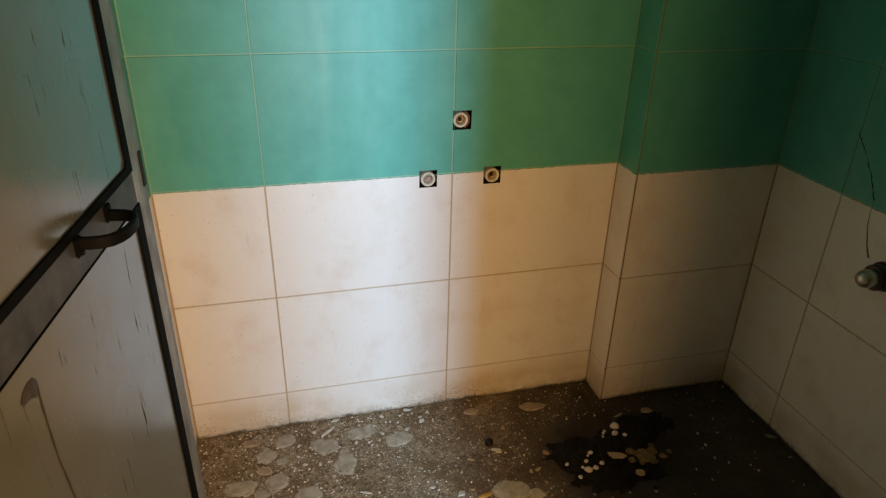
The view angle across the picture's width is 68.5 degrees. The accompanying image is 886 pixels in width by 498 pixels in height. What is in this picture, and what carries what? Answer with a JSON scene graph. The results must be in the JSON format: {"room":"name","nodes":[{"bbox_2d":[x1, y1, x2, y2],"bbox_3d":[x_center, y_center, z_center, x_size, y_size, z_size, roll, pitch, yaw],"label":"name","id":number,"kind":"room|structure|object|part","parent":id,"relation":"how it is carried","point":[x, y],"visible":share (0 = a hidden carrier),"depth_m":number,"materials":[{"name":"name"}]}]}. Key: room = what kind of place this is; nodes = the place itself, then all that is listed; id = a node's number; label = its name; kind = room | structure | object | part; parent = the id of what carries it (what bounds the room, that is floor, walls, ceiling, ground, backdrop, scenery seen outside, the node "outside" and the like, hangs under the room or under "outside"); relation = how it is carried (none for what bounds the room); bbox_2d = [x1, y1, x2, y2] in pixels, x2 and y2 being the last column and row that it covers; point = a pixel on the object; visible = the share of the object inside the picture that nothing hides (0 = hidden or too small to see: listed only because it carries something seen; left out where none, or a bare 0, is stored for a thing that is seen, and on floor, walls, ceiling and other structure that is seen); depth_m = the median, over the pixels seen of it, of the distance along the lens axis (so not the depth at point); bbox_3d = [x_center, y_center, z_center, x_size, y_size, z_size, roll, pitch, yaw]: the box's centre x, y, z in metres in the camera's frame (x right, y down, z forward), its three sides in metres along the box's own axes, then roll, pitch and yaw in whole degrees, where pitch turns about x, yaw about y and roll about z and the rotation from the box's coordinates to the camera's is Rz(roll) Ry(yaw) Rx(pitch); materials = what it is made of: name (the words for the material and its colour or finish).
{"room":"bathroom","nodes":[
{"label":"bathroom","id":0,"kind":"room"},
{"bbox_2d":[110,0,196,446],"bbox_3d":[-0.509,-0.248,0.600,0.100,2.400,1.428,-5,27,-13],"label":"wall","id":1,"kind":"structure","parent":0,"point":[111,1],"depth_m":1.44,"materials":[{"name":"tile"}]},
{"bbox_2d":[114,0,641,438],"bbox_3d":[-0.097,-0.635,1.402,1.152,2.400,0.100,-5,27,-13],"label":"wall","id":2,"kind":"structure","parent":0,"point":[313,274],"depth_m":1.58,"materials":[{"name":"tile"}]},
{"bbox_2d":[419,170,434,185],"bbox_3d":[-0.042,-0.180,1.612,0.037,0.037,0.048,-5,27,-13],"label":"outlet","id":3,"kind":"object","parent":2,"relation":"attached to","point":[425,180],"visible":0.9,"depth_m":1.60,"materials":[{"name":"plastic"}]},
{"bbox_2d":[453,111,467,127],"bbox_3d":[0.037,-0.316,1.566,0.037,0.037,0.048,-5,27,-13],"label":"outlet","id":4,"kind":"object","parent":2,"relation":"attached to","point":[460,119],"visible":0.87,"depth_m":1.55,"materials":[{"name":"plastic"}]},
{"bbox_2d":[483,166,498,181],"bbox_3d":[0.118,-0.195,1.651,0.037,0.037,0.048,-5,27,-13],"label":"outlet","id":5,"kind":"object","parent":2,"relation":"attached to","point":[491,174],"visible":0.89,"depth_m":1.64,"materials":[{"name":"plastic"}]},
{"bbox_2d":[197,379,840,497],"bbox_3d":[0.279,0.802,1.308,1.762,0.084,1.700,-5,27,-13],"label":"floor","id":6,"kind":"structure","parent":0,"point":[687,455],"depth_m":1.75,"materials":[{"name":"stone"}]},
{"bbox_2d":[223,480,257,496],"bbox_3d":[-0.499,0.595,1.608,0.084,0.013,0.054,-5,27,-13],"label":"cement splat","id":7,"kind":"object","parent":6,"relation":"on","point":[245,488],"visible":1,"depth_m":1.60,"materials":[{"name":"grey concrete"}]},
{"bbox_2d":[242,440,260,447],"bbox_3d":[-0.514,0.524,1.745,0.050,0.011,0.030,-5,27,-13],"label":"cement splat","id":8,"kind":"object","parent":6,"relation":"on","point":[250,443],"visible":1,"depth_m":1.74,"materials":[{"name":"grey concrete"}]},
{"bbox_2d":[254,490,269,497],"bbox_3d":[-0.443,0.605,1.594,0.039,0.010,0.032,-5,27,-13],"label":"cement splat","id":9,"kind":"object","parent":6,"relation":"on","point":[259,494],"visible":1,"depth_m":1.59,"materials":[{"name":"beige concrete"}]},
{"bbox_2d":[256,467,272,475],"bbox_3d":[-0.457,0.570,1.661,0.042,0.011,0.030,-5,27,-13],"label":"cement splat","id":10,"kind":"object","parent":6,"relation":"on","point":[265,471],"visible":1,"depth_m":1.66,"materials":[{"name":"beige concrete"}]},
{"bbox_2d":[256,448,276,463],"bbox_3d":[-0.465,0.546,1.707,0.051,0.011,0.052,16,30,27],"label":"cement splat","id":11,"kind":"object","parent":6,"relation":"on","point":[267,455],"visible":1,"depth_m":1.70,"materials":[{"name":"grey concrete"}]},
{"bbox_2d":[265,473,288,493],"bbox_3d":[-0.415,0.586,1.629,0.054,0.013,0.055,-16,31,-31],"label":"cement splat","id":12,"kind":"object","parent":6,"relation":"on","point":[275,483],"visible":1,"depth_m":1.62,"materials":[{"name":"grey concrete"}]},
{"bbox_2d":[276,457,288,464],"bbox_3d":[-0.418,0.554,1.692,0.033,0.011,0.027,-5,27,-13],"label":"cement splat","id":13,"kind":"object","parent":6,"relation":"on","point":[283,460],"visible":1,"depth_m":1.69,"materials":[{"name":"grey concrete"}]},
{"bbox_2d":[275,433,295,447],"bbox_3d":[-0.427,0.521,1.762,0.056,0.011,0.054,-5,27,-13],"label":"cement splat","id":14,"kind":"object","parent":6,"relation":"on","point":[286,440],"visible":1,"depth_m":1.76,"materials":[{"name":"grey concrete"}]},
{"bbox_2d":[295,485,322,497],"bbox_3d":[-0.329,0.604,1.597,0.066,0.012,0.054,-5,27,-13],"label":"cement splat","id":15,"kind":"object","parent":6,"relation":"on","point":[305,492],"visible":1,"depth_m":1.60,"materials":[{"name":"grey concrete"}]},
{"bbox_2d":[310,438,339,455],"bbox_3d":[-0.315,0.529,1.749,0.076,0.013,0.067,19,31,32],"label":"cement splat","id":16,"kind":"object","parent":6,"relation":"on","point":[325,446],"visible":1,"depth_m":1.74,"materials":[{"name":"grey concrete"}]},
{"bbox_2d":[321,426,334,437],"bbox_3d":[-0.316,0.502,1.794,0.008,0.007,0.055,18,31,29],"label":"flake","id":17,"kind":"object","parent":6,"relation":"on","point":[333,427],"visible":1,"depth_m":1.79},
{"bbox_2d":[334,446,356,474],"bbox_3d":[-0.251,0.554,1.698,0.059,0.012,0.097,4,27,6],"label":"cement splat","id":18,"kind":"object","parent":6,"relation":"on","point":[346,462],"visible":1,"depth_m":1.69,"materials":[{"name":"grey concrete"}]},
{"bbox_2d":[348,424,374,439],"bbox_3d":[-0.225,0.507,1.794,0.075,0.011,0.053,-5,27,-13],"label":"cement splat","id":19,"kind":"object","parent":6,"relation":"on","point":[354,433],"visible":1,"depth_m":1.79,"materials":[{"name":"grey concrete"}]},
{"bbox_2d":[386,431,412,446],"bbox_3d":[-0.119,0.519,1.778,0.078,0.012,0.058,-5,27,-13],"label":"cement splat","id":20,"kind":"object","parent":6,"relation":"on","point":[399,438],"visible":1,"depth_m":1.77,"materials":[{"name":"grey concrete"}]},
{"bbox_2d":[458,491,464,496],"bbox_3d":[0.046,0.604,1.605,0.017,0.006,0.020,5,27,7],"label":"flake","id":21,"kind":"object","parent":6,"relation":"on","point":[461,493],"visible":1,"depth_m":1.60,"materials":[{"name":"white"}]},
{"bbox_2d":[463,408,477,414],"bbox_3d":[0.080,0.473,1.883,0.046,0.011,0.026,-5,27,-13],"label":"cement splat","id":22,"kind":"object","parent":6,"relation":"on","point":[471,411],"visible":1,"depth_m":1.88,"materials":[{"name":"grey concrete"}]},
{"bbox_2d":[478,492,492,497],"bbox_3d":[0.105,0.607,1.603,0.045,0.006,0.009,-10,29,-22],"label":"flake","id":23,"kind":"object","parent":6,"relation":"on","point":[485,495],"visible":1,"depth_m":1.60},
{"bbox_2d":[485,438,492,445],"bbox_3d":[0.124,0.523,1.758,0.023,0.020,0.026,4,27,6],"label":"lump","id":24,"kind":"object","parent":6,"relation":"on","point":[488,442],"visible":1,"depth_m":1.75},
{"bbox_2d":[200,382,792,497],"bbox_3d":[0.185,0.604,1.615,1.548,0.010,0.754,-5,27,-13],"label":"debris","id":25,"kind":"object","parent":6,"relation":"on","point":[518,396],"depth_m":1.72,"materials":[{"name":"grey gravel"}]},
{"bbox_2d":[491,448,501,452],"bbox_3d":[0.143,0.539,1.742,0.030,0.005,0.017,4,26,6],"label":"flake","id":26,"kind":"object","parent":6,"relation":"on","point":[497,450],"visible":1,"depth_m":1.74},
{"bbox_2d":[493,480,530,497],"bbox_3d":[0.174,0.603,1.623,0.104,0.011,0.059,4,26,4],"label":"cement splat","id":27,"kind":"object","parent":6,"relation":"on","point":[505,488],"visible":1,"depth_m":1.62,"materials":[{"name":"grey concrete"}]},
{"bbox_2d":[519,402,545,410],"bbox_3d":[0.263,0.464,1.910,0.085,0.012,0.038,-5,27,-13],"label":"cement splat","id":28,"kind":"object","parent":6,"relation":"on","point":[534,406],"visible":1,"depth_m":1.91,"materials":[{"name":"grey concrete"}]},
{"bbox_2d":[530,488,545,497],"bbox_3d":[0.234,0.608,1.612,0.043,0.010,0.038,-5,27,-13],"label":"cement splat","id":29,"kind":"object","parent":6,"relation":"on","point":[535,492],"visible":1,"depth_m":1.61,"materials":[{"name":"beige concrete"}]},
{"bbox_2d":[541,411,676,494],"bbox_3d":[0.489,0.536,1.745,0.441,0.033,0.277,-13,30,-27],"label":"hole","id":30,"kind":"object","parent":6,"relation":"on","point":[620,475],"visible":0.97,"depth_m":1.71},
{"bbox_2d":[584,466,592,472],"bbox_3d":[0.375,0.568,1.673,0.020,0.012,0.020,-5,27,-13],"label":"pebble","id":31,"kind":"object","parent":30,"relation":"on","point":[589,469],"visible":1,"depth_m":1.67,"materials":[{"name":"beige stone"}]},
{"bbox_2d":[607,452,626,458],"bbox_3d":[0.451,0.542,1.711,0.066,0.006,0.020,2,26,1],"label":"flake","id":32,"kind":"object","parent":30,"relation":"on","point":[617,455],"visible":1,"depth_m":1.71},
{"bbox_2d":[626,448,634,454],"bbox_3d":[0.502,0.542,1.740,0.026,0.013,0.024,13,29,23],"label":"lump","id":33,"kind":"object","parent":30,"relation":"on","point":[630,451],"visible":1,"depth_m":1.74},
{"bbox_2d":[629,457,636,462],"bbox_3d":[0.497,0.553,1.706,0.020,0.009,0.020,-5,27,-13],"label":"lump","id":34,"kind":"object","parent":30,"relation":"on","point":[631,459],"visible":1,"depth_m":1.70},
{"bbox_2d":[636,469,644,475],"bbox_3d":[0.508,0.574,1.671,0.023,0.005,0.021,7,27,11],"label":"flake","id":35,"kind":"object","parent":30,"relation":"on","point":[640,472],"visible":1,"depth_m":1.67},
{"bbox_2d":[641,407,651,412],"bbox_3d":[0.592,0.468,1.891,0.036,0.006,0.021,-5,27,-13],"label":"flake","id":36,"kind":"object","parent":30,"relation":"on","point":[645,409],"visible":1,"depth_m":1.89,"materials":[{"name":"concrete"}]},
{"bbox_2d":[610,422,618,428],"bbox_3d":[0.483,0.497,1.829,0.024,0.019,0.020,21,32,34],"label":"pebble","id":37,"kind":"object","parent":6,"relation":"on","point":[614,425],"visible":1,"depth_m":1.82,"materials":[{"name":"beige stone"}]},
{"bbox_2d":[634,448,655,462],"bbox_3d":[0.537,0.549,1.731,0.052,0.020,0.053,-5,27,-13],"label":"lump","id":38,"kind":"object","parent":6,"relation":"on","point":[642,454],"visible":1,"depth_m":1.72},
{"bbox_2d":[647,446,657,453],"bbox_3d":[0.563,0.543,1.750,0.028,0.014,0.030,-5,27,-13],"label":"lump","id":39,"kind":"object","parent":6,"relation":"on","point":[651,449],"visible":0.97,"depth_m":1.75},
{"bbox_2d":[659,453,667,458],"bbox_3d":[0.588,0.552,1.733,0.022,0.011,0.022,21,33,35],"label":"lump","id":40,"kind":"object","parent":6,"relation":"on","point":[661,455],"visible":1,"depth_m":1.73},
{"bbox_2d":[586,0,664,398],"bbox_3d":[0.482,-0.647,1.452,0.002,2.400,0.099,-5,27,-13],"label":"wall","id":41,"kind":"structure","parent":0,"point":[651,14],"depth_m":1.68,"materials":[{"name":"tile"}]},
{"bbox_2d":[602,0,820,398],"bbox_3d":[0.698,-0.645,1.459,0.422,2.400,0.002,-5,27,-13],"label":"wall","id":42,"kind":"structure","parent":0,"point":[727,76],"depth_m":1.69,"materials":[{"name":"tile"}]},
{"bbox_2d":[600,0,666,398],"bbox_3d":[0.496,-0.626,1.412,0.005,2.400,0.004,-5,27,-13],"label":"trim","id":43,"kind":"structure","parent":42,"relation":"attached to","point":[664,6],"depth_m":1.64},
{"bbox_2d":[722,0,885,497],"bbox_3d":[1.112,-0.380,0.945,0.101,2.400,1.333,-5,27,-13],"label":"wall","id":44,"kind":"structure","parent":0,"point":[807,353],"depth_m":1.59,"materials":[{"name":"tile"}]},
{"bbox_2d":[855,261,885,291],"bbox_3d":[0.949,0.065,1.443,0.065,0.068,0.068,-5,27,-13],"label":"tap","id":45,"kind":"object","parent":44,"relation":"attached to","point":[872,277],"visible":1,"depth_m":1.43,"materials":[{"name":"silver metal"}]},
{"bbox_3d":[0.931,0.066,1.438,0.028,0.043,0.043,-5,27,-13],"label":"knob","id":46,"kind":"part","parent":45,"relation":"part of","materials":[{"name":"silver metal"}]},
{"bbox_3d":[0.488,0.010,0.127,1.762,2.400,0.120,-5,27,-13],"label":"wall","id":47,"kind":"structure","parent":0,"visible":0},
{"bbox_2d":[0,0,205,497],"bbox_3d":[-0.307,0.049,0.448,0.069,1.988,0.745,-2,27,-7],"label":"door","id":48,"kind":"structure","parent":47,"relation":"in","point":[94,402],"depth_m":0.60,"materials":[{"name":"metal"}]},
{"bbox_3d":[-0.314,-0.371,0.237,0.020,0.948,0.645,-2,27,-7],"label":"panel","id":49,"kind":"part","parent":48,"relation":"part of","materials":[{"name":"white glass"}]},
{"bbox_3d":[-0.328,0.075,0.460,0.030,0.041,0.660,-2,27,-7],"label":"rail","id":50,"kind":"part","parent":48,"relation":"part of","materials":[{"name":"grey metal"}]},
{"bbox_3d":[-0.334,0.482,0.660,0.020,0.866,0.645,-2,27,-7],"label":"panel","id":51,"kind":"part","parent":48,"relation":"part of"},
{"bbox_3d":[-0.319,-0.020,0.630,0.039,0.019,0.087,-2,27,-7],"label":"pull handle","id":52,"kind":"part","parent":48,"relation":"part of","materials":[{"name":"black metal"}]},
{"bbox_3d":[-0.362,-0.097,0.780,0.004,0.044,0.010,-2,27,-7],"label":"lock plate","id":53,"kind":"part","parent":48,"relation":"part of","materials":[{"name":"metal"}]}
]}

